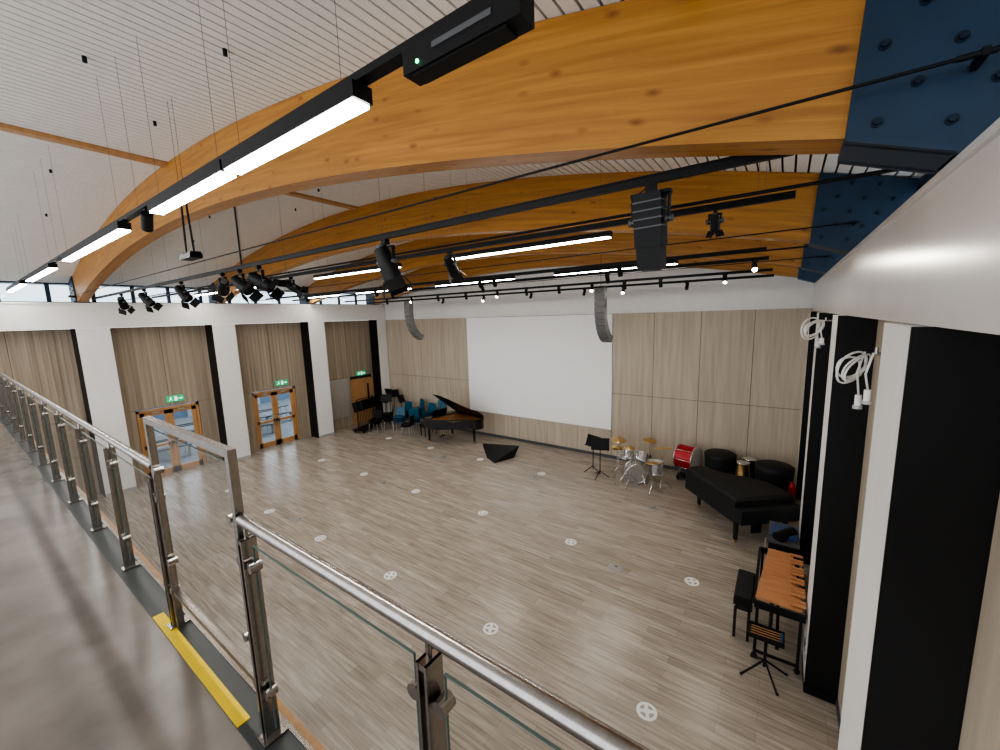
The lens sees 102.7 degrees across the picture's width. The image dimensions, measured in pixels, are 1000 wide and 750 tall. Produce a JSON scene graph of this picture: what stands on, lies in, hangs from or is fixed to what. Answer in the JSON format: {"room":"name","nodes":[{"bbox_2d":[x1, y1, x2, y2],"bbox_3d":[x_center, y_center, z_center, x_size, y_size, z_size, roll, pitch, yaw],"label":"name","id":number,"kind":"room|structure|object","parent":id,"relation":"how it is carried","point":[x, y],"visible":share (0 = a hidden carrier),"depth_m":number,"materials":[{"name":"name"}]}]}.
{"room":"music recital hall","nodes":[
{"label":"music recital hall","id":0,"kind":"room"},
{"bbox_2d":[45,48,319,240],"bbox_3d":[-4.563,-3.046,6.245,10.234,0.553,4.434,4,10,35],"label":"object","id":1,"kind":"structure","parent":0,"point":[84,59],"depth_m":3.53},
{"bbox_2d":[0,320,374,493],"bbox_3d":[-10.691,0.740,14.326,0.262,4.994,15.700,4,10,35],"label":"wall","id":2,"kind":"structure","parent":0,"point":[153,364],"depth_m":13.49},
{"bbox_2d":[0,413,326,749],"bbox_3d":[-6.974,1.757,4.185,17.616,0.372,3.400,4,10,35],"label":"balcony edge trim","id":3,"kind":"structure","parent":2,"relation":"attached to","point":[86,663],"depth_m":2.46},
{"bbox_2d":[142,416,261,728],"bbox_3d":[-1.638,0.986,2.187,1.206,1.410,0.048,4,10,35],"label":"gate","id":4,"kind":"object","parent":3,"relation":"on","point":[229,453],"depth_m":2.20,"materials":[{"name":"metal"}]},
{"bbox_2d":[0,372,649,749],"bbox_3d":[-5.945,0.821,5.258,16.650,1.122,0.110,4,10,35],"label":"balustrade","id":5,"kind":"object","parent":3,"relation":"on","point":[434,701],"visible":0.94,"depth_m":1.60,"materials":[{"name":"silver metal"}]},
{"bbox_2d":[135,402,206,478],"bbox_3d":[-11.198,2.204,13.693,0.141,2.290,1.680,4,10,35],"label":"door","id":6,"kind":"structure","parent":2,"relation":"in","point":[168,411],"depth_m":13.70,"materials":[{"name":"brown wood"}]},
{"bbox_2d":[166,394,183,402],"bbox_3d":[-11.036,0.784,13.587,0.056,0.220,0.480,4,10,35],"label":"exit sign","id":7,"kind":"object","parent":2,"relation":"attached to","point":[173,398],"visible":1,"depth_m":13.57,"materials":[{"name":"green plastic"}]},
{"bbox_2d":[0,302,384,330],"bbox_3d":[-10.536,-2.069,13.705,0.890,0.720,15.640,4,10,35],"label":"beam","id":8,"kind":"structure","parent":2,"relation":"on","point":[13,315],"depth_m":12.81,"materials":[{"name":"white paint"}]},
{"bbox_2d":[68,276,91,302],"bbox_3d":[-11.984,-2.373,11.377,0.630,0.802,0.340,4,10,35],"label":"steel haunch","id":9,"kind":"object","parent":8,"relation":"on","point":[70,283],"visible":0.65,"depth_m":11.18,"materials":[{"name":"blue paint"}]},
{"bbox_2d":[68,44,999,297],"bbox_3d":[-5.029,-1.661,6.252,16.720,0.060,0.140,4,10,35],"label":"rod","id":10,"kind":"object","parent":9,"relation":"attached to","point":[979,56],"visible":1,"depth_m":1.86,"materials":[{"name":"metal"}]},
{"bbox_2d":[0,281,365,304],"bbox_3d":[-10.585,-2.801,14.000,0.120,0.635,16.255,4,10,35],"label":"window","id":11,"kind":"structure","parent":8,"relation":"on","point":[46,284],"depth_m":12.58,"materials":[{"name":"glass"}]},
{"bbox_2d":[207,282,225,303],"bbox_3d":[-10.019,-2.832,14.113,0.630,0.802,0.340,4,10,35],"label":"steel haunch","id":12,"kind":"object","parent":8,"relation":"on","point":[209,295],"visible":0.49,"depth_m":14.02,"materials":[{"name":"blue paint"}]},
{"bbox_2d":[211,221,859,299],"bbox_3d":[-3.063,-2.101,8.992,16.720,0.060,0.140,4,10,35],"label":"rod","id":13,"kind":"object","parent":12,"relation":"attached to","point":[853,223],"visible":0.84,"depth_m":5.34,"materials":[{"name":"metal"}]},
{"bbox_2d":[301,291,309,303],"bbox_3d":[-8.083,-3.285,16.809,0.630,0.802,0.340,4,10,35],"label":"steel haunch","id":14,"kind":"object","parent":8,"relation":"on","point":[303,301],"visible":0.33,"depth_m":16.71,"materials":[{"name":"blue paint"}]},
{"bbox_2d":[309,255,830,301],"bbox_3d":[-1.127,-2.553,11.688,16.720,0.060,0.140,4,10,35],"label":"rod","id":15,"kind":"object","parent":14,"relation":"attached to","point":[825,255],"visible":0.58,"depth_m":8.79,"materials":[{"name":"metal"}]},
{"bbox_2d":[72,0,865,301],"bbox_3d":[-5.081,-2.415,6.412,16.440,1.781,0.220,4,10,35],"label":"arch","id":16,"kind":"object","parent":8,"relation":"on","point":[601,79],"visible":0.8,"depth_m":2.37,"materials":[{"name":"brown wood"}]},
{"bbox_2d":[214,171,819,302],"bbox_3d":[-3.116,-2.875,9.148,16.440,1.781,0.220,4,10,35],"label":"arch","id":17,"kind":"object","parent":8,"relation":"on","point":[798,212],"visible":0.69,"depth_m":6.24,"materials":[{"name":"brown wood"}]},
{"bbox_2d":[308,232,803,303],"bbox_3d":[-1.179,-3.327,11.844,16.440,1.781,0.220,4,10,35],"label":"arch","id":18,"kind":"object","parent":8,"relation":"on","point":[619,241],"visible":0.49,"depth_m":9.60,"materials":[{"name":"brown wood"}]},
{"bbox_2d":[374,254,798,303],"bbox_3d":[0.699,-3.767,14.460,16.440,1.781,0.220,4,10,35],"label":"arch","id":19,"kind":"object","parent":8,"relation":"on","point":[779,270],"visible":0.41,"depth_m":13.89,"materials":[{"name":"brown wood"}]},
{"bbox_2d":[252,387,299,449],"bbox_3d":[-9.204,1.738,16.470,0.141,2.290,1.680,4,10,35],"label":"door","id":20,"kind":"structure","parent":2,"relation":"in","point":[273,394],"depth_m":16.45,"materials":[{"name":"brown wood"}]},
{"bbox_2d":[329,379,349,419],"bbox_3d":[-7.522,1.127,18.607,0.050,1.800,1.050,4,10,35],"label":"wall panel","id":21,"kind":"object","parent":2,"relation":"in","point":[338,389],"visible":0.7,"depth_m":18.64,"materials":[{"name":"grey metal"}]},
{"bbox_2d":[350,376,373,424],"bbox_3d":[-6.742,1.244,19.725,0.090,2.200,1.220,4,10,35],"label":"door","id":22,"kind":"structure","parent":2,"relation":"in","point":[361,387],"depth_m":19.64,"materials":[{"name":"brown wood"}]},
{"bbox_2d":[0,0,923,293],"bbox_3d":[-3.418,-3.138,8.638,18.201,1.505,16.000,4,10,35],"label":"ceiling","id":23,"kind":"structure","parent":0,"point":[280,50],"depth_m":4.27,"materials":[{"name":"wood"}]},
{"bbox_2d":[5,234,26,291],"bbox_3d":[-11.269,-2.538,9.220,2.700,1.079,0.104,4,10,35],"label":"linear light","id":24,"kind":"object","parent":23,"relation":"hanging from","point":[19,284],"visible":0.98,"depth_m":8.97,"materials":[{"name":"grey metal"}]},
{"bbox_2d":[17,176,57,281],"bbox_3d":[-8.298,-2.522,7.089,2.800,1.494,0.104,4,10,35],"label":"linear light","id":25,"kind":"object","parent":23,"relation":"hanging from","point":[47,268],"visible":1,"depth_m":6.86,"materials":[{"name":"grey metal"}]},
{"bbox_2d":[48,77,131,261],"bbox_3d":[-5.016,-2.301,4.769,3.050,1.540,0.104,4,10,35],"label":"linear light","id":26,"kind":"object","parent":23,"relation":"hanging from","point":[117,229],"visible":1,"depth_m":4.49,"materials":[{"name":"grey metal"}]},
{"bbox_2d":[167,98,202,260],"bbox_3d":[-3.519,-2.139,4.405,0.330,1.674,0.120,4,10,35],"label":"projector","id":27,"kind":"object","parent":23,"relation":"hanging from","point":[193,255],"visible":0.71,"depth_m":4.44,"materials":[{"name":"metal"}]},
{"bbox_2d":[136,2,237,214],"bbox_3d":[-2.383,-2.004,2.928,1.500,1.334,0.104,4,10,35],"label":"linear light","id":28,"kind":"object","parent":23,"relation":"hanging from","point":[212,176],"visible":0.96,"depth_m":2.89,"materials":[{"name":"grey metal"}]},
{"bbox_2d":[234,207,241,264],"bbox_3d":[-3.777,-2.401,5.689,0.024,1.615,0.024,-7,10,-32],"label":"pole","id":29,"kind":"object","parent":23,"relation":"hanging from","point":[234,207],"visible":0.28,"depth_m":5.74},
{"bbox_2d":[6,0,534,287],"bbox_3d":[-5.687,-2.289,5.254,16.600,1.634,0.119,4,10,35],"label":"track","id":30,"kind":"object","parent":23,"relation":"hanging from","point":[485,26],"depth_m":1.46,"materials":[{"name":"grey metal"}]},
{"bbox_2d":[221,0,372,174],"bbox_3d":[-1.185,-1.811,2.100,1.370,1.124,0.104,4,10,35],"label":"linear light","id":31,"kind":"object","parent":23,"relation":"hanging from","point":[351,98],"visible":1,"depth_m":2.02,"materials":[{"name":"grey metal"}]},
{"bbox_2d":[313,194,401,278],"bbox_3d":[-3.059,-2.857,8.179,2.850,1.535,0.104,4,10,35],"label":"linear light","id":32,"kind":"object","parent":23,"relation":"hanging from","point":[372,268],"visible":0.85,"depth_m":8.29,"materials":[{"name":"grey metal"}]},
{"bbox_2d":[404,300,423,339],"bbox_3d":[-3.475,-2.934,15.965,0.300,3.083,0.716,4,10,35],"label":"speaker","id":33,"kind":"object","parent":23,"relation":"hanging from","point":[408,307],"visible":0.91,"depth_m":15.82},
{"bbox_2d":[91,155,793,299],"bbox_3d":[-5.008,-2.462,6.563,15.980,1.673,0.050,4,10,35],"label":"track","id":34,"kind":"object","parent":23,"relation":"hanging from","point":[730,162],"visible":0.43,"depth_m":2.98,"materials":[{"name":"grey metal"}]},
{"bbox_2d":[117,294,134,314],"bbox_3d":[-9.119,-1.693,9.661,0.318,0.507,0.445,-3,9,-11],"label":"spotlight","id":35,"kind":"object","parent":34,"relation":"hanging from","point":[122,302],"visible":0.99,"depth_m":9.64,"materials":[{"name":"grey metal"}]},
{"bbox_2d":[138,289,162,312],"bbox_3d":[-7.489,-1.575,8.514,0.451,0.502,0.295,-2,8,-5],"label":"spotlight","id":36,"kind":"object","parent":34,"relation":"hanging from","point":[148,301],"visible":1,"depth_m":8.51,"materials":[{"name":"grey metal"}]},
{"bbox_2d":[174,281,200,309],"bbox_3d":[-5.700,-1.436,7.231,0.442,0.508,0.302,-2,8,0],"label":"spotlight","id":37,"kind":"object","parent":34,"relation":"hanging from","point":[180,289],"visible":1,"depth_m":7.24,"materials":[{"name":"grey metal"}]},
{"bbox_2d":[210,273,234,303],"bbox_3d":[-4.350,-1.367,6.349,0.480,0.467,0.314,4,10,35],"label":"spotlight","id":38,"kind":"object","parent":34,"relation":"hanging from","point":[223,287],"visible":1,"depth_m":6.28,"materials":[{"name":"grey metal"}]},
{"bbox_2d":[230,269,263,303],"bbox_3d":[-3.716,-1.299,5.906,0.503,0.510,0.332,4,10,35],"label":"spotlight","id":39,"kind":"object","parent":34,"relation":"hanging from","point":[245,287],"visible":0.98,"depth_m":5.86,"materials":[{"name":"grey metal"}]},
{"bbox_2d":[246,265,286,301],"bbox_3d":[-3.230,-1.270,5.606,0.502,0.507,0.332,1,9,16],"label":"spotlight","id":40,"kind":"object","parent":34,"relation":"hanging from","point":[262,282],"visible":1,"depth_m":5.50,"materials":[{"name":"grey metal"}]},
{"bbox_2d":[374,238,413,297],"bbox_3d":[-1.059,-1.067,4.007,0.370,0.570,0.323,-3,8,-9],"label":"spotlight","id":41,"kind":"object","parent":34,"relation":"hanging from","point":[387,263],"visible":1,"depth_m":3.93,"materials":[{"name":"grey metal"}]},
{"bbox_2d":[628,182,673,271],"bbox_3d":[0.957,-0.931,2.543,0.270,0.539,0.209,4,10,35],"label":"speaker","id":42,"kind":"object","parent":34,"relation":"hanging from","point":[650,209],"visible":1,"depth_m":2.48,"materials":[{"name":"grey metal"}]},
{"bbox_2d":[151,170,795,298],"bbox_3d":[-4.179,-2.655,7.525,15.800,1.628,0.050,4,10,35],"label":"track","id":43,"kind":"object","parent":23,"relation":"hanging from","point":[787,195],"visible":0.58,"depth_m":4.26,"materials":[{"name":"grey metal"}]},
{"bbox_2d":[286,277,307,299],"bbox_3d":[-3.829,-1.627,7.560,0.412,0.434,0.287,-1,8,2],"label":"spotlight","id":44,"kind":"object","parent":43,"relation":"hanging from","point":[292,286],"visible":0.84,"depth_m":7.46,"materials":[{"name":"grey metal"}]},
{"bbox_2d":[444,252,464,283],"bbox_3d":[-0.604,-1.398,5.252,0.257,0.404,0.332,4,10,35],"label":"spotlight","id":45,"kind":"object","parent":43,"relation":"hanging from","point":[451,264],"visible":1,"depth_m":5.18,"materials":[{"name":"grey metal"}]},
{"bbox_2d":[705,210,724,237],"bbox_3d":[1.860,-1.296,3.455,0.145,0.227,0.148,4,10,35],"label":"spotlight","id":46,"kind":"object","parent":43,"relation":"hanging from","point":[714,221],"visible":1,"depth_m":3.41,"materials":[{"name":"grey metal"}]},
{"bbox_2d":[435,233,514,285],"bbox_3d":[-0.805,-3.384,11.317,2.850,1.535,0.104,4,10,35],"label":"linear light","id":47,"kind":"object","parent":23,"relation":"hanging from","point":[509,277],"visible":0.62,"depth_m":11.34,"materials":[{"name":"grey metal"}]},
{"bbox_2d":[118,163,896,299],"bbox_3d":[-4.375,-2.477,6.702,16.050,1.750,0.024,4,10,35],"label":"barrel","id":48,"kind":"object","parent":23,"relation":"hanging from","point":[883,171],"visible":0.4,"depth_m":3.10,"materials":[{"name":"grey metal"}]},
{"bbox_2d":[265,239,766,299],"bbox_3d":[-2.394,-3.110,10.268,15.500,1.627,0.056,4,10,35],"label":"track","id":49,"kind":"object","parent":23,"relation":"hanging from","point":[759,248],"visible":0.48,"depth_m":7.75,"materials":[{"name":"grey metal"}]},
{"bbox_2d":[251,234,807,301],"bbox_3d":[-2.352,-2.970,9.516,16.050,1.710,0.024,4,10,35],"label":"barrel","id":50,"kind":"object","parent":23,"relation":"hanging from","point":[773,249],"visible":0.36,"depth_m":6.88,"materials":[{"name":"grey metal"}]},
{"bbox_2d":[292,235,768,300],"bbox_3d":[-1.815,-3.230,11.075,15.500,1.657,0.056,4,10,35],"label":"track","id":51,"kind":"object","parent":23,"relation":"hanging from","point":[762,257],"visible":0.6,"depth_m":8.79,"materials":[{"name":"grey metal"}]},
{"bbox_2d":[450,160,612,259],"bbox_3d":[0.246,-2.525,5.860,2.850,1.362,0.104,4,10,35],"label":"linear light","id":52,"kind":"object","parent":23,"relation":"hanging from","point":[604,234],"visible":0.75,"depth_m":5.70,"materials":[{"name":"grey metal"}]},
{"bbox_2d":[345,268,772,302],"bbox_3d":[-0.486,-3.531,12.927,15.500,1.677,0.056,4,10,35],"label":"track","id":53,"kind":"object","parent":23,"relation":"hanging from","point":[768,269],"visible":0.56,"depth_m":10.92,"materials":[{"name":"grey metal"}]},
{"bbox_2d":[366,270,773,303],"bbox_3d":[0.151,-3.655,13.816,15.500,1.727,0.056,4,10,35],"label":"track","id":54,"kind":"object","parent":23,"relation":"hanging from","point":[767,275],"visible":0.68,"depth_m":11.76,"materials":[{"name":"grey metal"}]},
{"bbox_2d":[594,286,612,341],"bbox_3d":[2.967,-2.486,11.414,0.300,3.145,0.716,4,10,35],"label":"speaker","id":55,"kind":"object","parent":23,"relation":"hanging from","point":[600,292],"visible":0.95,"depth_m":11.27},
{"bbox_2d":[97,418,838,749],"bbox_3d":[-3.215,3.832,9.662,18.100,0.200,16.000,4,10,35],"label":"floor","id":56,"kind":"structure","parent":0,"point":[604,641],"depth_m":7.50,"materials":[{"name":"brown wood"}]},
{"bbox_2d":[70,328,136,497],"bbox_3d":[-11.843,1.114,11.996,0.609,4.998,0.722,4,10,35],"label":"pilaster","id":57,"kind":"object","parent":56,"relation":"on","point":[93,347],"visible":0.76,"depth_m":11.75,"materials":[{"name":"white paint"}]},
{"bbox_2d":[205,324,250,460],"bbox_3d":[-9.935,0.668,14.652,0.609,4.998,0.722,4,10,35],"label":"pilaster","id":58,"kind":"object","parent":56,"relation":"on","point":[221,339],"visible":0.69,"depth_m":14.42,"materials":[{"name":"white paint"}]},
{"bbox_2d":[300,321,333,437],"bbox_3d":[-7.941,0.202,17.428,0.609,4.998,0.722,4,10,35],"label":"pilaster","id":59,"kind":"object","parent":56,"relation":"on","point":[312,333],"visible":0.95,"depth_m":17.21,"materials":[{"name":"white paint"}]},
{"bbox_2d":[352,395,379,432],"bbox_3d":[-6.149,1.776,18.320,0.660,1.518,1.200,1,9,20],"label":"trolley","id":60,"kind":"object","parent":56,"relation":"on","point":[358,406],"visible":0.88,"depth_m":18.04,"materials":[{"name":"grey metal"}]},
{"bbox_2d":[368,409,382,433],"bbox_3d":[-5.590,2.088,17.949,0.461,0.982,0.491,1,9,15],"label":"chair","id":61,"kind":"object","parent":56,"relation":"on","point":[377,414],"visible":1,"depth_m":18.05,"materials":[{"name":"black plastic"}]},
{"bbox_2d":[369,320,391,419],"bbox_3d":[-6.000,-0.253,20.132,0.609,4.998,0.542,4,10,35],"label":"pilaster","id":62,"kind":"object","parent":56,"relation":"on","point":[377,328],"visible":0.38,"depth_m":19.87,"materials":[{"name":"white paint"}]},
{"bbox_2d":[380,394,391,424],"bbox_3d":[-5.378,1.671,18.947,0.552,1.502,0.498,4,10,35],"label":"music stand","id":63,"kind":"object","parent":56,"relation":"on","point":[386,398],"visible":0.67,"depth_m":18.90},
{"bbox_2d":[383,407,393,428],"bbox_3d":[-5.098,1.940,18.310,0.491,1.142,0.461,-4,9,-14],"label":"chair","id":64,"kind":"object","parent":56,"relation":"on","point":[387,416],"visible":0.94,"depth_m":18.18,"materials":[{"name":"black plastic"}]},
{"bbox_2d":[392,407,405,432],"bbox_3d":[-4.528,2.013,17.979,0.461,1.062,0.491,-1,8,6],"label":"chair","id":65,"kind":"object","parent":56,"relation":"on","point":[399,417],"visible":0.97,"depth_m":18.07,"materials":[{"name":"blue plastic"}]},
{"bbox_2d":[409,408,420,432],"bbox_3d":[-3.824,2.035,17.958,0.461,0.982,0.491,-5,9,-24],"label":"chair","id":66,"kind":"object","parent":56,"relation":"on","point":[414,411],"visible":0.67,"depth_m":18.06,"materials":[{"name":"blue plastic"}]},
{"bbox_2d":[411,398,424,428],"bbox_3d":[-3.794,1.779,18.596,0.491,1.302,0.461,-7,10,-34],"label":"chair","id":67,"kind":"object","parent":56,"relation":"on","point":[421,408],"visible":0.6,"depth_m":18.53,"materials":[{"name":"blue plastic"}]},
{"bbox_2d":[422,402,435,428],"bbox_3d":[-3.253,1.880,18.351,0.461,1.142,0.491,4,10,35],"label":"chair","id":68,"kind":"object","parent":56,"relation":"on","point":[431,407],"visible":0.52,"depth_m":18.37,"materials":[{"name":"blue plastic"}]},
{"bbox_2d":[421,394,483,443],"bbox_3d":[-1.885,1.752,16.079,2.290,1.970,1.540,6,11,43],"label":"grand piano","id":69,"kind":"object","parent":56,"relation":"on","point":[463,417],"visible":1,"depth_m":15.95,"materials":[{"name":"black wood"}]},
{"bbox_2d":[483,623,497,634],"bbox_3d":[-0.150,4.104,6.475,0.250,0.010,0.250,4,10,35],"label":"disc","id":70,"kind":"object","parent":56,"relation":"on","point":[489,628],"visible":1,"depth_m":6.47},
{"bbox_2d":[483,443,518,462],"bbox_3d":[-0.380,2.717,14.724,1.120,0.371,1.966,-10,12,-44],"label":"cover","id":71,"kind":"object","parent":56,"relation":"on","point":[496,453],"visible":1,"depth_m":14.39,"materials":[{"name":"fabric"}]},
{"bbox_2d":[591,438,608,478],"bbox_3d":[3.051,2.549,12.221,0.570,1.232,0.472,4,10,35],"label":"music stand","id":72,"kind":"object","parent":56,"relation":"on","point":[600,444],"visible":1,"depth_m":12.20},
{"bbox_2d":[611,436,672,495],"bbox_3d":[4.106,2.511,11.794,1.576,1.370,1.818,-1,8,1],"label":"drum kit","id":73,"kind":"object","parent":56,"relation":"on","point":[635,471],"visible":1,"depth_m":11.75,"materials":[{"name":"silver metal"}]},
{"bbox_2d":[636,702,656,720],"bbox_3d":[1.856,4.253,5.059,0.250,0.010,0.250,4,10,35],"label":"disc","id":74,"kind":"object","parent":56,"relation":"on","point":[646,711],"visible":1,"depth_m":5.05,"materials":[{"name":"plastic"}]},
{"bbox_2d":[673,443,701,478],"bbox_3d":[5.601,2.601,11.947,0.764,1.060,0.624,-9,11,-39],"label":"bass drum","id":75,"kind":"object","parent":56,"relation":"on","point":[685,456],"visible":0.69,"depth_m":11.77,"materials":[{"name":"red plastic"}]},
{"bbox_2d":[704,448,736,473],"bbox_3d":[6.295,2.687,11.463,0.811,0.990,0.811,4,10,35],"label":"drum","id":76,"kind":"object","parent":56,"relation":"on","point":[722,460],"visible":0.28,"depth_m":11.15,"materials":[{"name":"black fabric"}]},
{"bbox_2d":[685,466,800,542],"bbox_3d":[5.563,2.983,9.452,1.400,1.028,2.200,-3,8,-6],"label":"grand piano","id":77,"kind":"object","parent":56,"relation":"on","point":[744,501],"visible":0.85,"depth_m":8.74,"materials":[{"name":"wood"}]},
{"bbox_2d":[732,569,755,641],"bbox_3d":[3.894,3.649,6.390,0.240,0.700,0.800,4,10,35],"label":"piano bench","id":78,"kind":"object","parent":56,"relation":"on","point":[744,588],"visible":0.95,"depth_m":6.14,"materials":[{"name":"black fabric"}]},
{"bbox_2d":[735,457,756,478],"bbox_3d":[6.760,2.772,11.018,0.774,0.885,0.357,-8,11,-37],"label":"drums","id":79,"kind":"object","parent":56,"relation":"on","point":[745,467],"visible":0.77,"depth_m":10.82,"materials":[{"name":"gold metal"}]},
{"bbox_2d":[739,620,787,695],"bbox_3d":[3.620,3.808,5.472,0.465,0.668,0.477,-9,11,-40],"label":"stand","id":80,"kind":"object","parent":56,"relation":"on","point":[768,635],"visible":1,"depth_m":5.44,"materials":[{"name":"black metal"}]},
{"bbox_2d":[755,460,794,491],"bbox_3d":[7.020,2.805,10.278,0.851,1.060,0.851,4,10,35],"label":"drum","id":81,"kind":"object","parent":56,"relation":"on","point":[777,473],"visible":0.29,"depth_m":9.96,"materials":[{"name":"black fabric"}]},
{"bbox_2d":[751,546,806,674],"bbox_3d":[4.325,3.527,6.227,0.615,0.965,1.649,4,10,35],"label":"marimba","id":82,"kind":"object","parent":56,"relation":"on","point":[779,580],"visible":0.97,"depth_m":5.85,"materials":[{"name":"wood"}]},
{"bbox_2d":[764,521,799,566],"bbox_3d":[5.213,3.267,7.429,0.512,1.079,0.820,4,10,35],"label":"case","id":83,"kind":"object","parent":56,"relation":"on","point":[782,537],"visible":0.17,"depth_m":7.12,"materials":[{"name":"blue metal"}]},
{"bbox_2d":[787,480,795,521],"bbox_3d":[6.918,2.962,9.508,0.280,0.979,0.280,4,10,35],"label":"fire extinguisher","id":84,"kind":"object","parent":56,"relation":"on","point":[791,488],"visible":0.47,"depth_m":9.43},
{"bbox_2d":[795,311,816,499],"bbox_3d":[8.002,0.833,10.304,0.344,4.895,0.470,4,10,35],"label":"pilaster","id":85,"kind":"object","parent":56,"relation":"on","point":[812,329],"visible":0.26,"depth_m":10.22,"materials":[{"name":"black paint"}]},
{"bbox_2d":[799,312,838,564],"bbox_3d":[6.185,1.258,7.773,0.344,4.895,0.680,4,10,35],"label":"pilaster","id":86,"kind":"object","parent":56,"relation":"on","point":[821,355],"visible":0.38,"depth_m":7.58,"materials":[{"name":"white paint"}]},
{"bbox_2d":[802,315,877,704],"bbox_3d":[4.248,1.711,5.077,0.344,4.895,0.680,4,10,35],"label":"pilaster","id":87,"kind":"object","parent":56,"relation":"on","point":[844,427],"visible":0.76,"depth_m":4.84,"materials":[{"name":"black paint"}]},
{"bbox_2d":[801,317,831,347],"bbox_3d":[4.165,-0.555,5.262,0.406,0.408,0.243,-2,8,-3],"label":"cable coil","id":88,"kind":"object","parent":87,"relation":"hanging from","point":[820,341],"visible":0.99,"depth_m":5.27,"materials":[{"name":"white plastic"}]},
{"bbox_2d":[838,323,999,749],"bbox_3d":[2.312,2.164,2.381,0.344,4.895,0.680,4,10,35],"label":"pilaster","id":89,"kind":"object","parent":56,"relation":"on","point":[933,486],"visible":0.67,"depth_m":1.96,"materials":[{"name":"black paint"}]},
{"bbox_2d":[836,347,880,408],"bbox_3d":[2.277,0.024,2.550,0.307,0.400,0.180,-1,8,1],"label":"cable coil","id":90,"kind":"object","parent":89,"relation":"attached to","point":[858,401],"visible":0.98,"depth_m":2.53,"materials":[{"name":"white plastic"}]},
{"bbox_2d":[380,266,814,485],"bbox_3d":[1.196,-1.031,15.401,18.100,7.495,0.350,4,10,35],"label":"wall","id":91,"kind":"structure","parent":0,"point":[706,365],"depth_m":12.46,"materials":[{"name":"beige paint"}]},
{"bbox_2d":[0,122,357,209],"bbox_3d":[-3.571,-3.650,8.456,0.140,0.070,15.670,4,10,35],"label":"trim","id":92,"kind":"structure","parent":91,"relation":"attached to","point":[9,128],"depth_m":5.59,"materials":[{"name":"brown wood"}]},
{"bbox_2d":[466,314,612,429],"bbox_3d":[1.212,-0.255,15.296,6.300,3.950,0.049,4,10,35],"label":"projection screen","id":93,"kind":"object","parent":91,"relation":"attached to","point":[556,368],"visible":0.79,"depth_m":15.00,"materials":[{"name":"fabric"}]},
{"bbox_2d":[393,416,685,471],"bbox_3d":[1.181,2.645,15.836,17.620,0.100,0.040,4,10,35],"label":"baseboard","id":94,"kind":"structure","parent":91,"relation":"attached to","point":[407,419],"depth_m":15.09,"materials":[{"name":"wood"}]},
{"bbox_2d":[554,266,616,275],"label":"linear light","id":95,"kind":"object","parent":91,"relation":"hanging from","point":[613,267],"depth_m":9.39,"materials":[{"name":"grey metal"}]},
{"bbox_2d":[838,319,999,749],"bbox_3d":[3.899,1.876,4.038,0.300,4.890,15.700,4,10,35],"label":"wall","id":96,"kind":"structure","parent":0,"point":[980,727],"depth_m":1.83,"materials":[{"name":"paint"}]},
{"bbox_2d":[813,117,999,334],"bbox_3d":[3.667,-0.891,3.703,0.590,0.675,15.640,4,10,35],"label":"beam","id":97,"kind":"structure","parent":96,"relation":"on","point":[934,261],"depth_m":1.75,"materials":[{"name":"white paint"}]},
{"bbox_2d":[797,267,823,282],"bbox_3d":[7.689,-2.661,9.625,0.820,0.862,0.340,4,10,35],"label":"steel haunch","id":98,"kind":"object","parent":97,"relation":"on","point":[803,275],"visible":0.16,"depth_m":9.67,"materials":[{"name":"blue paint"}]},
{"bbox_2d":[801,244,846,273],"bbox_3d":[5.811,-2.222,7.010,0.820,0.862,0.340,4,10,35],"label":"steel haunch","id":99,"kind":"object","parent":97,"relation":"on","point":[822,265],"visible":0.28,"depth_m":7.03,"materials":[{"name":"blue paint"}]},
{"bbox_2d":[808,173,918,254],"bbox_3d":[3.874,-1.769,4.314,0.820,0.862,0.340,4,10,35],"label":"steel haunch","id":100,"kind":"object","parent":97,"relation":"on","point":[869,200],"visible":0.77,"depth_m":4.24,"materials":[{"name":"blue paint"}]},
{"bbox_2d":[837,0,999,173],"bbox_3d":[1.909,-1.310,1.577,0.820,0.862,0.340,4,10,35],"label":"steel haunch","id":101,"kind":"object","parent":97,"relation":"on","point":[919,122],"visible":1,"depth_m":1.59,"materials":[{"name":"blue paint"}]},
{"bbox_2d":[918,172,937,189],"bbox_3d":[3.870,-1.555,3.514,0.080,0.670,15.750,4,10,35],"label":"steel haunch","id":102,"kind":"structure","parent":97,"relation":"on","point":[925,178],"depth_m":3.83,"materials":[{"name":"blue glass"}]},
{"label":"outside","id":103,"kind":"structure","parent":0,"visible":0},
{"bbox_2d":[154,398,293,467],"bbox_3d":[-18.780,2.349,23.200,22.950,0.200,45.000,4,10,35],"label":"ground","id":104,"kind":"structure","parent":103,"point":[164,457],"depth_m":18.50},
{"bbox_2d":[155,434,191,455],"bbox_3d":[-13.191,2.813,15.661,1.800,0.750,1.400,4,10,35],"label":"table","id":105,"kind":"object","parent":104,"relation":"on","point":[162,438],"visible":0.21,"depth_m":15.62,"materials":[{"name":"grey metal"}]},
{"bbox_2d":[162,419,193,433],"bbox_3d":[-14.176,2.490,18.054,1.800,0.750,1.400,4,10,35],"label":"table","id":106,"kind":"object","parent":104,"relation":"on","point":[189,422],"visible":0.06,"depth_m":17.96,"materials":[{"name":"grey metal"}]},
{"bbox_2d":[135,386,291,420],"bbox_3d":[-17.616,1.079,22.152,0.300,2.550,45.000,4,10,35],"label":"wall","id":107,"kind":"structure","parent":104,"relation":"on","point":[186,413],"depth_m":22.37,"materials":[{"name":"paint"}]},
{"bbox_2d":[259,414,274,432],"bbox_3d":[-11.528,2.349,18.489,1.800,0.750,1.400,4,10,35],"label":"table","id":108,"kind":"object","parent":104,"relation":"on","point":[271,424],"visible":0.35,"depth_m":18.57,"materials":[{"name":"grey metal"}]},
{"bbox_2d":[258,404,291,425],"bbox_3d":[-11.850,2.022,20.779,1.800,0.750,1.400,4,10,35],"label":"table","id":109,"kind":"object","parent":104,"relation":"on","point":[266,408],"visible":0.41,"depth_m":20.65,"materials":[{"name":"grey metal"}]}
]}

